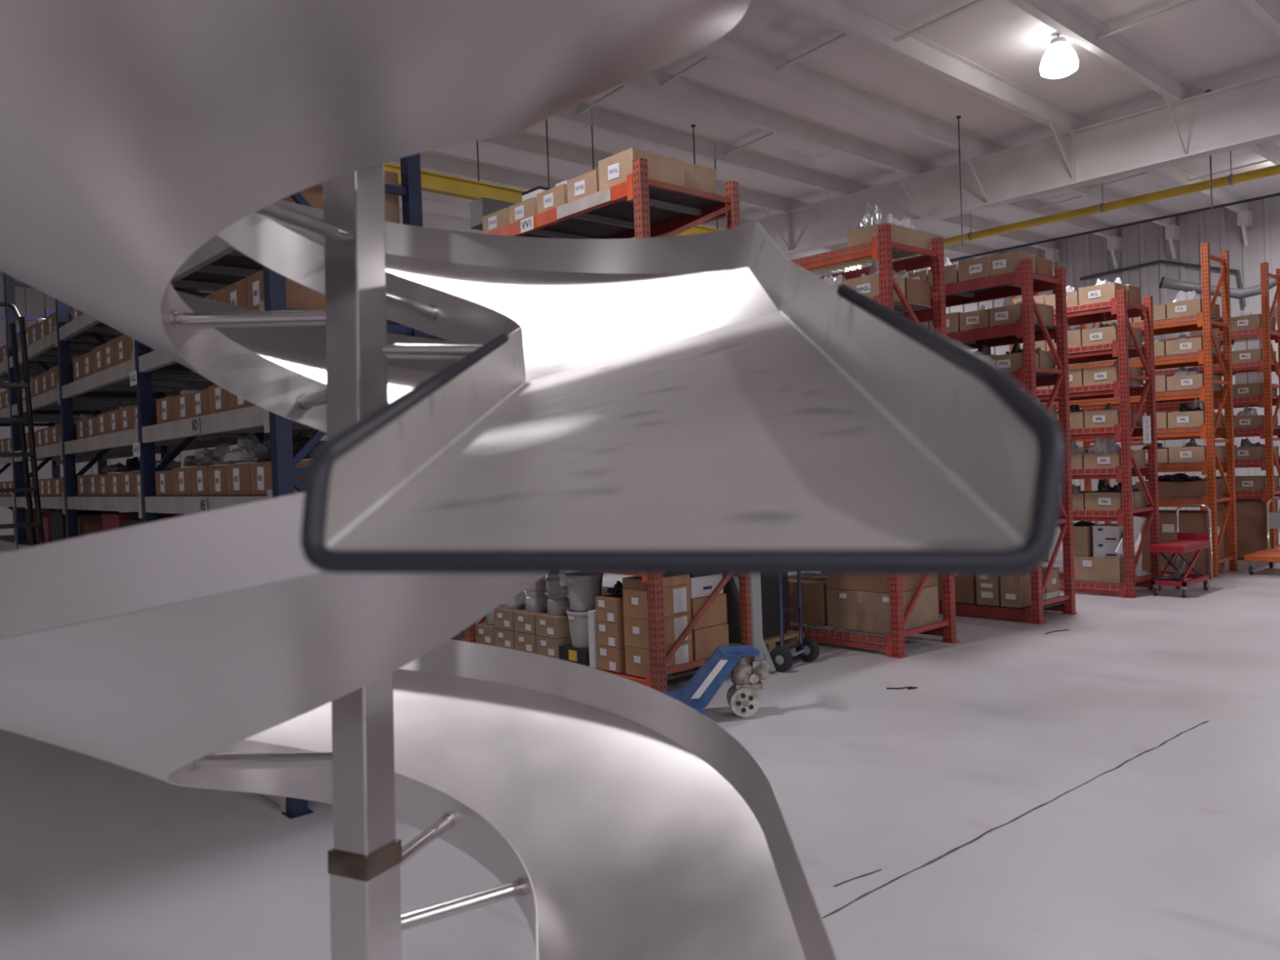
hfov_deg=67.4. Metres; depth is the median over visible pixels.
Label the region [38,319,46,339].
cardboard box
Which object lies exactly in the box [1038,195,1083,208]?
trim
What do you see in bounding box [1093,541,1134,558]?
cardboard box
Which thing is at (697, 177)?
cardboard box
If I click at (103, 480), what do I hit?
bin
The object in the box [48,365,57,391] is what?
bin
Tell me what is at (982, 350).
plastic bag
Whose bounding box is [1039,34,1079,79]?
lamp
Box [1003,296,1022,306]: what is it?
plastic bag
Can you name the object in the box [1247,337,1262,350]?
cardboard box
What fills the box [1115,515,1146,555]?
sheet
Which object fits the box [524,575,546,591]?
clear jar
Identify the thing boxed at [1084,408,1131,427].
bin
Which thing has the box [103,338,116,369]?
cardboard box
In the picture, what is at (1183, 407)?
plastic bag
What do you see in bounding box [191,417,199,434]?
sign
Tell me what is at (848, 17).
beam
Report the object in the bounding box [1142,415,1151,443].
card
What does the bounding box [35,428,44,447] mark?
bin
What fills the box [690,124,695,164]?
rod
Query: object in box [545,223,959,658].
rack
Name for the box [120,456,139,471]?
plastic bag
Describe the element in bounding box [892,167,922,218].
trim
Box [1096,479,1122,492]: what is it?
plastic bag
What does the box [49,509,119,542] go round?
cardboard box
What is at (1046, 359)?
bin
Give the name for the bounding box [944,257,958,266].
plastic bag
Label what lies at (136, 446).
sign
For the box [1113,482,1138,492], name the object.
plastic bag
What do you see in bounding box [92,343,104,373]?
bin
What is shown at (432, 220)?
beam
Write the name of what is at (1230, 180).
rail
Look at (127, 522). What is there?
cardboard box
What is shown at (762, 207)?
trim
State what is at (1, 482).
bin
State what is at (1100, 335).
bin
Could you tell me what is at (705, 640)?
cardboard box
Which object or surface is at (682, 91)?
beam
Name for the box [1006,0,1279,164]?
beam
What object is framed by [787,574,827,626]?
cardboard box
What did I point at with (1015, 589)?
cardboard box
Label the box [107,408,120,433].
cardboard box
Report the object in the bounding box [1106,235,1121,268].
trim
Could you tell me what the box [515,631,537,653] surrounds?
cardboard box
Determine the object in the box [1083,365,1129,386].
bin
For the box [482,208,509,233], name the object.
cardboard box
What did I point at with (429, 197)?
beam
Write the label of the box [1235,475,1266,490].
bin
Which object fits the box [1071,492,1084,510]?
cardboard box
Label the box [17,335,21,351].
bin
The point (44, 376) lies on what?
bin
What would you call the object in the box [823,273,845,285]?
plastic bag
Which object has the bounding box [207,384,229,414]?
bin
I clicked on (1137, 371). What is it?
bin
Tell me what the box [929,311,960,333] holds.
bin
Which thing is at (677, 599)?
cardboard box
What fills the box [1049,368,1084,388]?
bin
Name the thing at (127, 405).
plastic bag
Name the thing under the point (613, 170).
bin
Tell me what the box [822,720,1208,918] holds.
floor crack
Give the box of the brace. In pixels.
[660,57,711,86]
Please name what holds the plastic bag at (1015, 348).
in the bin at (1011, 362)
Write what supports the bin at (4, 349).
on the rack at (215, 265)
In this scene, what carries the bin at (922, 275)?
on the rack at (1023, 282)
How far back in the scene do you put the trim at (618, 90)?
10.75 m
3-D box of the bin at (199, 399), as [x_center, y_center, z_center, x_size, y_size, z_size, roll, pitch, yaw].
[-2.351,-0.441,5.574,0.404,0.145,0.280,-3,1,-42]
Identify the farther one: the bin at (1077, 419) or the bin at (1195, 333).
the bin at (1195, 333)
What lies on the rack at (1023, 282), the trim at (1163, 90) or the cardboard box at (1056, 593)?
the cardboard box at (1056, 593)
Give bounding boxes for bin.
[0,346,2,362]
[0,391,4,409]
[0,438,7,453]
[0,481,2,496]
[1,344,7,361]
[2,481,8,496]
[3,389,9,408]
[5,437,11,452]
[7,480,13,495]
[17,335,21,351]
[20,381,25,401]
[25,327,31,346]
[25,432,29,448]
[29,376,35,398]
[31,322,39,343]
[33,374,41,396]
[34,431,36,447]
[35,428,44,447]
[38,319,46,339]
[38,479,46,495]
[40,370,48,394]
[43,426,51,445]
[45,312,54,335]
[45,478,53,495]
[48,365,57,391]
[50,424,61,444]
[53,308,71,324]
[53,477,62,495]
[56,362,73,382]
[59,423,77,439]
[61,476,78,495]
[71,306,81,319]
[72,355,83,381]
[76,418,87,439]
[77,475,88,495]
[82,351,93,377]
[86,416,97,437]
[87,473,119,495]
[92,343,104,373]
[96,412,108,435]
[97,474,109,495]
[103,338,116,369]
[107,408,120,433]
[108,474,121,495]
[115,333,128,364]
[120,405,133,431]
[120,470,168,495]
[128,336,154,359]
[132,403,157,428]
[133,472,141,495]
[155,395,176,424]
[155,470,173,494]
[172,467,191,494]
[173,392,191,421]
[191,388,208,417]
[191,465,226,494]
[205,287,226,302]
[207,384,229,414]
[207,466,226,494]
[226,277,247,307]
[226,462,251,494]
[228,391,252,410]
[246,270,324,310]
[249,460,309,494]
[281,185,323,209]
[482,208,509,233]
[508,196,537,224]
[536,183,568,213]
[567,169,599,202]
[598,147,684,191]
[844,273,905,303]
[893,277,931,311]
[907,270,928,281]
[920,321,929,328]
[928,264,958,287]
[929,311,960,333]
[958,256,990,281]
[960,308,990,331]
[981,354,994,361]
[989,249,1035,275]
[989,303,1037,327]
[992,352,1038,373]
[1012,294,1045,304]
[1018,340,1046,351]
[1023,386,1049,390]
[1035,257,1052,276]
[1035,303,1053,326]
[1035,350,1055,368]
[1040,404,1057,420]
[1044,290,1079,310]
[1046,328,1082,350]
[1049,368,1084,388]
[1056,411,1084,428]
[1071,452,1087,468]
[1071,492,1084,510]
[1078,282,1128,306]
[1080,490,1097,492]
[1081,325,1128,346]
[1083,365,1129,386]
[1083,452,1132,468]
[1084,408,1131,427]
[1100,307,1133,324]
[1127,284,1141,307]
[1128,326,1142,347]
[1129,367,1143,384]
[1131,411,1144,426]
[1131,449,1146,466]
[1132,341,1165,359]
[1133,304,1167,323]
[1133,374,1173,391]
[1133,448,1168,463]
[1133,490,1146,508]
[1142,412,1168,428]
[1165,337,1203,355]
[1166,298,1202,319]
[1166,373,1204,391]
[1167,410,1205,427]
[1168,445,1206,462]
[1190,320,1222,336]
[1201,478,1226,490]
[1211,303,1219,319]
[1212,336,1221,353]
[1213,374,1222,389]
[1213,412,1222,426]
[1215,445,1236,458]
[1215,446,1223,460]
[1219,415,1235,427]
[1231,313,1262,332]
[1231,348,1262,363]
[1232,382,1263,398]
[1233,414,1264,428]
[1234,446,1265,459]
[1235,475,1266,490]
[1270,316,1275,330]
[1271,383,1277,396]
[1272,415,1278,427]
[1273,445,1279,457]
[1274,475,1279,488]
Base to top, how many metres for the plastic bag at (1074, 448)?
0.345 m
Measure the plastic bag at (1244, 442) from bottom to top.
0.286 m
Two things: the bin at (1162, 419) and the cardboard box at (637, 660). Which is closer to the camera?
the cardboard box at (637, 660)
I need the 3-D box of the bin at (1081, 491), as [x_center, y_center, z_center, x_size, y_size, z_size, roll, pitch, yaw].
[5.159,0.222,11.028,0.340,0.180,0.361,-3,1,-42]
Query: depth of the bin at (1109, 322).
12.30 m
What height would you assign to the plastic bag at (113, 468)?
0.080 m
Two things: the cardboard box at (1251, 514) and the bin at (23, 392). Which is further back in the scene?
the cardboard box at (1251, 514)
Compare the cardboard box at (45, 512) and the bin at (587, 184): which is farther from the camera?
the cardboard box at (45, 512)
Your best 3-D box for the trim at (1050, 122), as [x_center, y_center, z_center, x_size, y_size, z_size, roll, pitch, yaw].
[5.542,-4.109,12.217,1.470,0.673,0.008,-3,1,-42]
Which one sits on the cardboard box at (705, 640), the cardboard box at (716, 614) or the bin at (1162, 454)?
the cardboard box at (716, 614)
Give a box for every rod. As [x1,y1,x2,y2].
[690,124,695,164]
[955,115,963,246]
[1205,89,1213,213]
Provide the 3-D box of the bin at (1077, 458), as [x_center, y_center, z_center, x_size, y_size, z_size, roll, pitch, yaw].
[4.849,-0.218,10.791,0.344,0.180,0.380,-3,1,-42]
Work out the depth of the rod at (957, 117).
12.05 m
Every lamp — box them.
[844,265,861,271]
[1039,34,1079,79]
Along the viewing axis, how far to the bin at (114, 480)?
6.84 m
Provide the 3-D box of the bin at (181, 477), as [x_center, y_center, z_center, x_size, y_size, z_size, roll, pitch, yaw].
[-2.590,0.001,5.864,0.404,0.160,0.340,-3,1,-42]
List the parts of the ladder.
hand rail, rail, rail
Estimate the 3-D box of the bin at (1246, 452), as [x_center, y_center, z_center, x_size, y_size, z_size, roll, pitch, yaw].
[8.354,-0.373,13.135,0.334,0.166,0.395,-3,1,-42]
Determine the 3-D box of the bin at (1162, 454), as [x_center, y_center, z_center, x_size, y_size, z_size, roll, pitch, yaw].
[6.520,-0.304,12.153,0.334,0.175,0.400,-3,1,-42]
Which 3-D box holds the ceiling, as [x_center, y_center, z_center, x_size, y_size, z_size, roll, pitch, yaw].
[1.721,-4.486,6.349,27.800,0.200,37.400,-3,1,-42]
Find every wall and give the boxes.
[0,271,327,553]
[906,195,1279,533]
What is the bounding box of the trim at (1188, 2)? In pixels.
[1096,0,1199,39]
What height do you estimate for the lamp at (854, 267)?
0.410 m
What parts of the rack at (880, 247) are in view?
foot plate, foot plate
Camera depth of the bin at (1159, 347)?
11.91 m
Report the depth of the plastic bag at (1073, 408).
10.65 m
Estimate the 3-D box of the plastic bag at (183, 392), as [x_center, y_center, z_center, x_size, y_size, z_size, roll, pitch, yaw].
[-2.843,-0.553,6.150,0.162,0.070,0.181,-2,1,17]
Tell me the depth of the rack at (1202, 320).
11.83 m
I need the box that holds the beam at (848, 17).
[773,0,1250,212]
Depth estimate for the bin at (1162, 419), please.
11.93 m
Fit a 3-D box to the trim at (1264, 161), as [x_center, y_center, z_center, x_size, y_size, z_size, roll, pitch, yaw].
[8.925,-4.669,14.412,0.050,0.040,1.294,-3,1,-38]
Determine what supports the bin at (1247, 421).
on the rack at (1266, 401)
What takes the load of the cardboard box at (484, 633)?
on the rack at (640, 206)
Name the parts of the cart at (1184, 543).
scissor arm, scissor arm, frame, scissor arm, scissor arm, plate, push handle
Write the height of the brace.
0.040 m
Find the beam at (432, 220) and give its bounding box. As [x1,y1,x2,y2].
[399,206,820,277]
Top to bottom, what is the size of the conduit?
1.063 m
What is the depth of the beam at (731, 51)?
11.17 m
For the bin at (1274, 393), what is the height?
0.180 m
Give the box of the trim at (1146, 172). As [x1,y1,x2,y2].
[1087,171,1149,190]
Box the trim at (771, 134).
[724,132,775,155]
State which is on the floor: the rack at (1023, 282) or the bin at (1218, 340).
the rack at (1023, 282)
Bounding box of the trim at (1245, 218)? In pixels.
[1236,209,1253,246]
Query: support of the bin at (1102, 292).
on the rack at (1116, 308)
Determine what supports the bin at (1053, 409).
on the rack at (1023, 282)
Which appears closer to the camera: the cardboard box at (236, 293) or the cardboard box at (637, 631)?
the cardboard box at (236, 293)
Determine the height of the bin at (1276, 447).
0.162 m
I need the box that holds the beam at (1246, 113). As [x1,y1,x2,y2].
[720,71,1279,256]
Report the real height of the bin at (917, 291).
0.209 m
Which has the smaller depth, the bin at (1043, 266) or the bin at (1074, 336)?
the bin at (1043, 266)
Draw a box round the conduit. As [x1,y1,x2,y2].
[1080,259,1245,306]
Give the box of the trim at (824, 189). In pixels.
[822,187,849,231]
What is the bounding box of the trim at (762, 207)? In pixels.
[761,206,787,247]
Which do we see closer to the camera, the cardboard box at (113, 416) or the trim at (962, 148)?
the cardboard box at (113, 416)
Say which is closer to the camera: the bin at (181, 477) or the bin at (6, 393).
the bin at (181, 477)
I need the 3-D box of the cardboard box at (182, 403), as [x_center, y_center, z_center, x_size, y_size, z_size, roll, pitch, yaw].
[-2.556,-0.437,5.802,0.404,0.145,0.310,-3,1,-42]
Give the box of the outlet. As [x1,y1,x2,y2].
[324,221,1037,550]
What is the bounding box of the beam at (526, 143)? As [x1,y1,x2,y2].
[472,131,1001,257]
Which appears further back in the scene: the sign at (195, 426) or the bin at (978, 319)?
the bin at (978, 319)
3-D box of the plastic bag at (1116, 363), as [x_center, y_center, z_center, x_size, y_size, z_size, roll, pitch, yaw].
[5.342,-1.224,10.723,0.340,0.330,0.274,-2,1,23]
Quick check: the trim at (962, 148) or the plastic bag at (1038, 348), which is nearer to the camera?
the plastic bag at (1038, 348)
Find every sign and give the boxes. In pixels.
[129,370,137,386]
[133,442,140,457]
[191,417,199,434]
[198,497,207,512]
[520,216,533,233]
[556,187,610,219]
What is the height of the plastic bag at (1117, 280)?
0.318 m
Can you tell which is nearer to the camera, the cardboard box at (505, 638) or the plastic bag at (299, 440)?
the plastic bag at (299, 440)
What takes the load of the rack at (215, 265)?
on the floor
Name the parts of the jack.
lifting frame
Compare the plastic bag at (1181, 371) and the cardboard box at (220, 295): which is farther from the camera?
the plastic bag at (1181, 371)
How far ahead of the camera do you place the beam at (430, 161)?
13.29 m
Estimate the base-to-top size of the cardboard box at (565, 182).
0.230 m
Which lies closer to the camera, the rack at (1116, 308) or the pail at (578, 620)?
the pail at (578, 620)
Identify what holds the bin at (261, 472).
on the rack at (215, 265)
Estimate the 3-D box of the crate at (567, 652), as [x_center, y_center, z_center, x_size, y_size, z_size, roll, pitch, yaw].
[-0.379,1.333,7.448,0.364,0.110,0.340,-3,1,-42]
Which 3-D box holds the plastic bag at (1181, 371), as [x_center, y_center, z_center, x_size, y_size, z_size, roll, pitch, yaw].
[6.750,-1.259,11.836,0.368,0.280,0.266,-1,1,36]
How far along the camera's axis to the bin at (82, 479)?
7.56 m
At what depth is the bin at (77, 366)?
7.52 m
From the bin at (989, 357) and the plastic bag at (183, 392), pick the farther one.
the bin at (989, 357)
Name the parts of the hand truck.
frame rail, toe plate, frame rail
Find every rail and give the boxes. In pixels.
[383,108,720,235]
[807,151,1279,274]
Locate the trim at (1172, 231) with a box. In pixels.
[1164,224,1179,258]
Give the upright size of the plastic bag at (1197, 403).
0.351 m
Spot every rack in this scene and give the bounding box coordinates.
[0,153,427,818]
[426,157,752,692]
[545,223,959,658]
[900,257,1078,624]
[1010,242,1239,577]
[1036,288,1163,598]
[1079,262,1279,548]
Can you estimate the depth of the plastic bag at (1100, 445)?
10.41 m
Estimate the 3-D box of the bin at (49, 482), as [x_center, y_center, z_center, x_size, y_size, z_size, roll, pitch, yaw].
[-5.060,0.056,8.600,0.404,0.150,0.310,-3,1,-42]
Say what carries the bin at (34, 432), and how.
on the rack at (215, 265)
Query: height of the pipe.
0.040 m
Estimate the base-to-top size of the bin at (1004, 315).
0.175 m
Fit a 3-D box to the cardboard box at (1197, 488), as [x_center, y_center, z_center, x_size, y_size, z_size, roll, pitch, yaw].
[6.797,0.107,12.142,0.600,0.190,0.780,-3,1,-42]
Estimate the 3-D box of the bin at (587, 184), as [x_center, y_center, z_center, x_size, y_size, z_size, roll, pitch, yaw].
[-0.245,-2.159,7.221,0.504,0.180,0.340,-3,1,-42]
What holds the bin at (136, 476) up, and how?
on the rack at (215, 265)
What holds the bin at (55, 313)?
on the rack at (215, 265)
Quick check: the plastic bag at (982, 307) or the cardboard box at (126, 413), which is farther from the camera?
the plastic bag at (982, 307)
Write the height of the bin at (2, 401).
0.190 m
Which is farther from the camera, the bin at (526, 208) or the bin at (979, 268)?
the bin at (979, 268)
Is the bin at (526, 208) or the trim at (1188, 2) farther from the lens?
the trim at (1188, 2)
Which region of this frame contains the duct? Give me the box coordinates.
[1159,274,1276,298]
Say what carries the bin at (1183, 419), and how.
on the rack at (1202, 320)
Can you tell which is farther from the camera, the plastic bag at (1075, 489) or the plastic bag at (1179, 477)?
the plastic bag at (1179, 477)
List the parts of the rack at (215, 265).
foot plate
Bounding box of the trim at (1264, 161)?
[1188,160,1269,181]
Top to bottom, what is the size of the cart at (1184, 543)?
0.933 m
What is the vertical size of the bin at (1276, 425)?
0.162 m
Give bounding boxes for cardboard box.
[12,508,62,540]
[36,515,51,543]
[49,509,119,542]
[77,511,123,537]
[101,511,183,532]
[123,515,184,527]
[316,170,399,223]
[475,622,494,645]
[493,606,525,630]
[494,627,515,649]
[514,609,547,634]
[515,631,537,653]
[521,186,550,200]
[535,613,570,638]
[536,635,571,658]
[555,180,567,186]
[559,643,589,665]
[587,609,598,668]
[595,594,624,623]
[595,620,625,648]
[596,644,626,672]
[622,573,689,590]
[622,583,691,619]
[623,612,692,649]
[624,640,693,677]
[684,161,716,194]
[690,593,727,629]
[691,622,728,661]
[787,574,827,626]
[826,574,937,593]
[826,585,938,634]
[847,222,929,259]
[937,575,976,603]
[975,575,1000,605]
[1000,572,1031,608]
[1027,566,1059,593]
[1042,590,1060,600]
[1073,524,1100,556]
[1074,555,1136,583]
[1084,491,1133,510]
[1092,523,1123,542]
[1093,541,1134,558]
[1135,480,1220,497]
[1140,510,1224,574]
[1200,499,1279,558]
[1234,337,1247,351]
[1235,372,1248,384]
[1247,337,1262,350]
[1248,371,1263,383]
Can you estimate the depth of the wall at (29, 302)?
18.84 m
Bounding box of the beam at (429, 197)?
[398,190,866,272]
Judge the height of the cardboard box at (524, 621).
0.160 m
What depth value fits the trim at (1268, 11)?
9.06 m
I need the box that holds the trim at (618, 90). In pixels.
[577,85,626,115]
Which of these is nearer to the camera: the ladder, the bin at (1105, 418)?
the ladder
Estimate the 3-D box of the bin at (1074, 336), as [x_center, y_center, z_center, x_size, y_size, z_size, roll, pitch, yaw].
[4.814,-1.558,10.753,0.344,0.191,0.380,-3,1,-42]
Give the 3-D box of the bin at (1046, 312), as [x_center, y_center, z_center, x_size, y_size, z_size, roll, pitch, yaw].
[3.815,-1.582,9.356,0.323,0.209,0.294,-3,1,-42]
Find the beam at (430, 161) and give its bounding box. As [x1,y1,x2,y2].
[386,151,930,268]
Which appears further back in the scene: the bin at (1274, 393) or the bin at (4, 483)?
the bin at (1274, 393)
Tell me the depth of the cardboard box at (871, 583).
7.93 m
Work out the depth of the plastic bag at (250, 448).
5.37 m
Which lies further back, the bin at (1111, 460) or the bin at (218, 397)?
the bin at (1111, 460)
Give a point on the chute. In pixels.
(710, 402)
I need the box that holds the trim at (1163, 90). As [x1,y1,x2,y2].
[1161,88,1186,154]
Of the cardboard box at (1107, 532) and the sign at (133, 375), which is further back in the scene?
the cardboard box at (1107, 532)
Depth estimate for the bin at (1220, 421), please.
11.99 m
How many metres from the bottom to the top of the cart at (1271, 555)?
0.893 m
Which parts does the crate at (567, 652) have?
gold panel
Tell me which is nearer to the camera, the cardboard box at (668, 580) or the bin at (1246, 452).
the cardboard box at (668, 580)
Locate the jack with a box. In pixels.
[662,574,770,717]
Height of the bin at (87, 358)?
0.190 m
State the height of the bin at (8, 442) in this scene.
0.145 m
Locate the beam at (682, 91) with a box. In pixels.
[619,68,1119,237]
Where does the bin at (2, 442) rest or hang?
on the rack at (215, 265)
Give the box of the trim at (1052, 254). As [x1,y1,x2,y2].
[1044,247,1059,275]
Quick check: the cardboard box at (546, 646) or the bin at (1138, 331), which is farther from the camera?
the bin at (1138, 331)
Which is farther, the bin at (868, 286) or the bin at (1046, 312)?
the bin at (1046, 312)
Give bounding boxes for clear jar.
[485,603,504,625]
[504,589,525,608]
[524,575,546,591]
[524,590,546,612]
[546,573,568,594]
[546,593,569,615]
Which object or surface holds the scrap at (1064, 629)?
on the floor
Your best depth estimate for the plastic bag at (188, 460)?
6.03 m
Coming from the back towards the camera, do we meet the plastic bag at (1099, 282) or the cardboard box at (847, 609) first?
the plastic bag at (1099, 282)
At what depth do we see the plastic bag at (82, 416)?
8.12 m
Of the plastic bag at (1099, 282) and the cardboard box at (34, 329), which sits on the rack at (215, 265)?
the cardboard box at (34, 329)
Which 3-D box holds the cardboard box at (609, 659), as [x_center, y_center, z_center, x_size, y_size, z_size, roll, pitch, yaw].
[-0.085,1.294,7.121,0.403,0.175,0.240,-3,1,-42]
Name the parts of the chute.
post, transition plate, edge trim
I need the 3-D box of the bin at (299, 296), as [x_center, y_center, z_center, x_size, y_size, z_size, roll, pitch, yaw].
[-1.741,-0.931,4.872,0.404,0.200,0.280,-3,1,-42]
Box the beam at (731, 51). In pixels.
[694,34,1177,226]
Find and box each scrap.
[886,686,917,689]
[1044,629,1068,634]
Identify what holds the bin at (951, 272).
on the rack at (1023, 282)
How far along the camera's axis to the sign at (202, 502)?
5.30 m
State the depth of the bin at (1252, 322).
12.97 m
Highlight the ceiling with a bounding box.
[385,0,1279,276]
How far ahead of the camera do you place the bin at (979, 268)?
9.23 m
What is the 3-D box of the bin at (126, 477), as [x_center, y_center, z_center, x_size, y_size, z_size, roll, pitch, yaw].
[-3.390,0.017,6.750,0.404,0.160,0.310,-3,1,-42]
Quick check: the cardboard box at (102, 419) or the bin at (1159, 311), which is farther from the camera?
the bin at (1159, 311)
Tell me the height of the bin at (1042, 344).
0.180 m
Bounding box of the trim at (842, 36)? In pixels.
[776,33,848,71]
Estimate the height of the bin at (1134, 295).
0.198 m
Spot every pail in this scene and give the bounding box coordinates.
[564,573,604,611]
[566,608,588,648]
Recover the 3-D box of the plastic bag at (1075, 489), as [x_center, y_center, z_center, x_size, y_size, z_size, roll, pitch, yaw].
[4.849,0.162,10.790,0.283,0.315,0.302,-3,1,-42]
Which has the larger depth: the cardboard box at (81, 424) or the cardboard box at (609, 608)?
the cardboard box at (81, 424)
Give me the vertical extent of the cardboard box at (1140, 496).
0.180 m
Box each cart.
[1149,504,1213,597]
[1243,497,1279,574]
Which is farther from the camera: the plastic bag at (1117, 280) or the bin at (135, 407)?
the plastic bag at (1117, 280)
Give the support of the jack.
on the floor
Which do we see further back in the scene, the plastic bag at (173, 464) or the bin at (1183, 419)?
the bin at (1183, 419)
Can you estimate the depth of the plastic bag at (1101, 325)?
10.43 m
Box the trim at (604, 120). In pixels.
[550,102,1058,249]
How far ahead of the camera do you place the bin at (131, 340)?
6.41 m
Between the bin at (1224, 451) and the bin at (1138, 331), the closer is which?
the bin at (1138, 331)
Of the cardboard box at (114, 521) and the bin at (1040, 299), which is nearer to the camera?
the cardboard box at (114, 521)
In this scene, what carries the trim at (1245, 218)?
attached to the wall at (1086, 255)
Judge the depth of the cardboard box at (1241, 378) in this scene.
13.07 m
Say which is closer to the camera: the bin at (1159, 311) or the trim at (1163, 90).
the trim at (1163, 90)
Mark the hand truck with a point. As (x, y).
(807, 650)
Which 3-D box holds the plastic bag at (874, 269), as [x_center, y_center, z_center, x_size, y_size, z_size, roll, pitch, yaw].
[1.916,-1.634,7.891,0.308,0.351,0.290,-2,1,22]
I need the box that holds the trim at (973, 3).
[893,0,986,42]
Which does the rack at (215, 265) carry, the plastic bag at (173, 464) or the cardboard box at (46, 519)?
the cardboard box at (46, 519)
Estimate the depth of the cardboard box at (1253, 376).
12.96 m
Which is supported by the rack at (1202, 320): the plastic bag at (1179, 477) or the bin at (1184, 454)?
the bin at (1184, 454)
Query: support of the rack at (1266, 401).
on the floor
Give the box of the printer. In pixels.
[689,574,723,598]
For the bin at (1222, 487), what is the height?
0.166 m
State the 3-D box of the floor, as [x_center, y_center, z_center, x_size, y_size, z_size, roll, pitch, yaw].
[1.944,1.529,6.443,27.800,0.200,37.400,-3,1,-42]
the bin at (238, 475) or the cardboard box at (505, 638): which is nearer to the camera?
the bin at (238, 475)
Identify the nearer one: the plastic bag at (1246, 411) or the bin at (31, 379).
the bin at (31, 379)
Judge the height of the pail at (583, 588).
0.278 m
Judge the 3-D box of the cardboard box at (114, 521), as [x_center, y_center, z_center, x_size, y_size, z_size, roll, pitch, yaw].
[-3.822,0.409,7.388,0.450,0.320,0.500,-3,1,-42]
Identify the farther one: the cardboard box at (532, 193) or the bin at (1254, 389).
the bin at (1254, 389)
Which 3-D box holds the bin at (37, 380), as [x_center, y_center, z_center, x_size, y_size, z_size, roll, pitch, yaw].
[-5.309,-0.855,8.825,0.404,0.190,0.310,-3,1,-42]
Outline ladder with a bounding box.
[0,302,44,546]
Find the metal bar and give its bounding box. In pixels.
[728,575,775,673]
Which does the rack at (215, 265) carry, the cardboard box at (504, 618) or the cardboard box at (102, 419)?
the cardboard box at (102, 419)
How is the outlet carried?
attached to the chute
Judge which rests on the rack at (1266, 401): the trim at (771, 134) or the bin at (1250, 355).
the bin at (1250, 355)
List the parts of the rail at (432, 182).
hanging rod, hanging rod, hanging rod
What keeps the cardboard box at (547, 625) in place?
on the cardboard box at (546, 646)
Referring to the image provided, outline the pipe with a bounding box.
[949,192,1279,261]
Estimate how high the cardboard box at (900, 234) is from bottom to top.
0.160 m
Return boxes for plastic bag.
[37,318,45,322]
[73,413,92,423]
[100,462,132,472]
[118,404,132,408]
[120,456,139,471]
[155,459,182,468]
[180,388,199,395]
[182,455,208,466]
[192,442,235,465]
[223,432,271,462]
[257,430,324,460]
[606,580,622,595]
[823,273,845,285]
[856,201,881,228]
[861,259,879,276]
[885,213,902,226]
[892,269,910,278]
[893,217,915,229]
[913,266,930,272]
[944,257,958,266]
[974,341,991,355]
[979,305,986,310]
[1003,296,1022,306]
[1005,341,1023,354]
[1022,347,1043,351]
[1056,404,1083,413]
[1066,284,1074,292]
[1066,323,1079,330]
[1070,439,1086,452]
[1071,484,1080,493]
[1073,520,1094,525]
[1087,437,1120,453]
[1094,278,1111,285]
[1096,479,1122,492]
[1098,322,1112,328]
[1102,402,1114,410]
[1108,357,1134,368]
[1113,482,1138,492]
[1114,277,1129,284]
[1141,442,1162,449]
[1142,335,1163,343]
[1158,472,1204,481]
[1172,289,1199,302]
[1173,366,1201,376]
[1177,333,1196,339]
[1179,401,1204,412]
[1181,438,1204,447]
[1191,398,1214,409]
[1235,405,1257,416]
[1239,437,1265,447]
[1240,311,1252,315]
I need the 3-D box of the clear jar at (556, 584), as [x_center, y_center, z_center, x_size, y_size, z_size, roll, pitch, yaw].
[-0.656,0.819,7.638,0.180,0.160,0.178,-3,1,-42]
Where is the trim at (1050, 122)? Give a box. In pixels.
[1048,121,1072,177]
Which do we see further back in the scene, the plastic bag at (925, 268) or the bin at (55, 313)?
the plastic bag at (925, 268)
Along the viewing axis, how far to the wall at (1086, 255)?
17.64 m
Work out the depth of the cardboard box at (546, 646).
7.53 m
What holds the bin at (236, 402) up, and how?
on the rack at (215, 265)
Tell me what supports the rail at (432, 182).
hanging from the ceiling
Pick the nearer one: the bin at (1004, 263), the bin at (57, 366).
the bin at (57, 366)
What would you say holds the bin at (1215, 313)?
on the rack at (1202, 320)
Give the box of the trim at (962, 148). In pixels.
[960,147,989,202]
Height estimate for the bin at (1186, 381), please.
0.175 m
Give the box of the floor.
[0,528,1279,959]
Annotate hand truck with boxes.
[768,574,819,672]
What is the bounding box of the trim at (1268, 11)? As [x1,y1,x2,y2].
[1238,0,1279,37]
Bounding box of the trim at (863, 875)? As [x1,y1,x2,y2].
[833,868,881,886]
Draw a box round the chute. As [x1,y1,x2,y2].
[0,0,1066,959]
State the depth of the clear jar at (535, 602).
7.79 m
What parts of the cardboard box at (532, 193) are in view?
dark lid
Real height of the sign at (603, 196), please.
0.090 m
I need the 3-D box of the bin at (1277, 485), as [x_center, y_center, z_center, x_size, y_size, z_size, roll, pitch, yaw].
[8.631,0.036,13.395,0.333,0.180,0.420,-3,1,-42]
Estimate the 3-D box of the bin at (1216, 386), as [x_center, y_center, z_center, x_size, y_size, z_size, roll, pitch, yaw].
[7.056,-1.211,12.050,0.330,0.171,0.340,-3,1,-42]

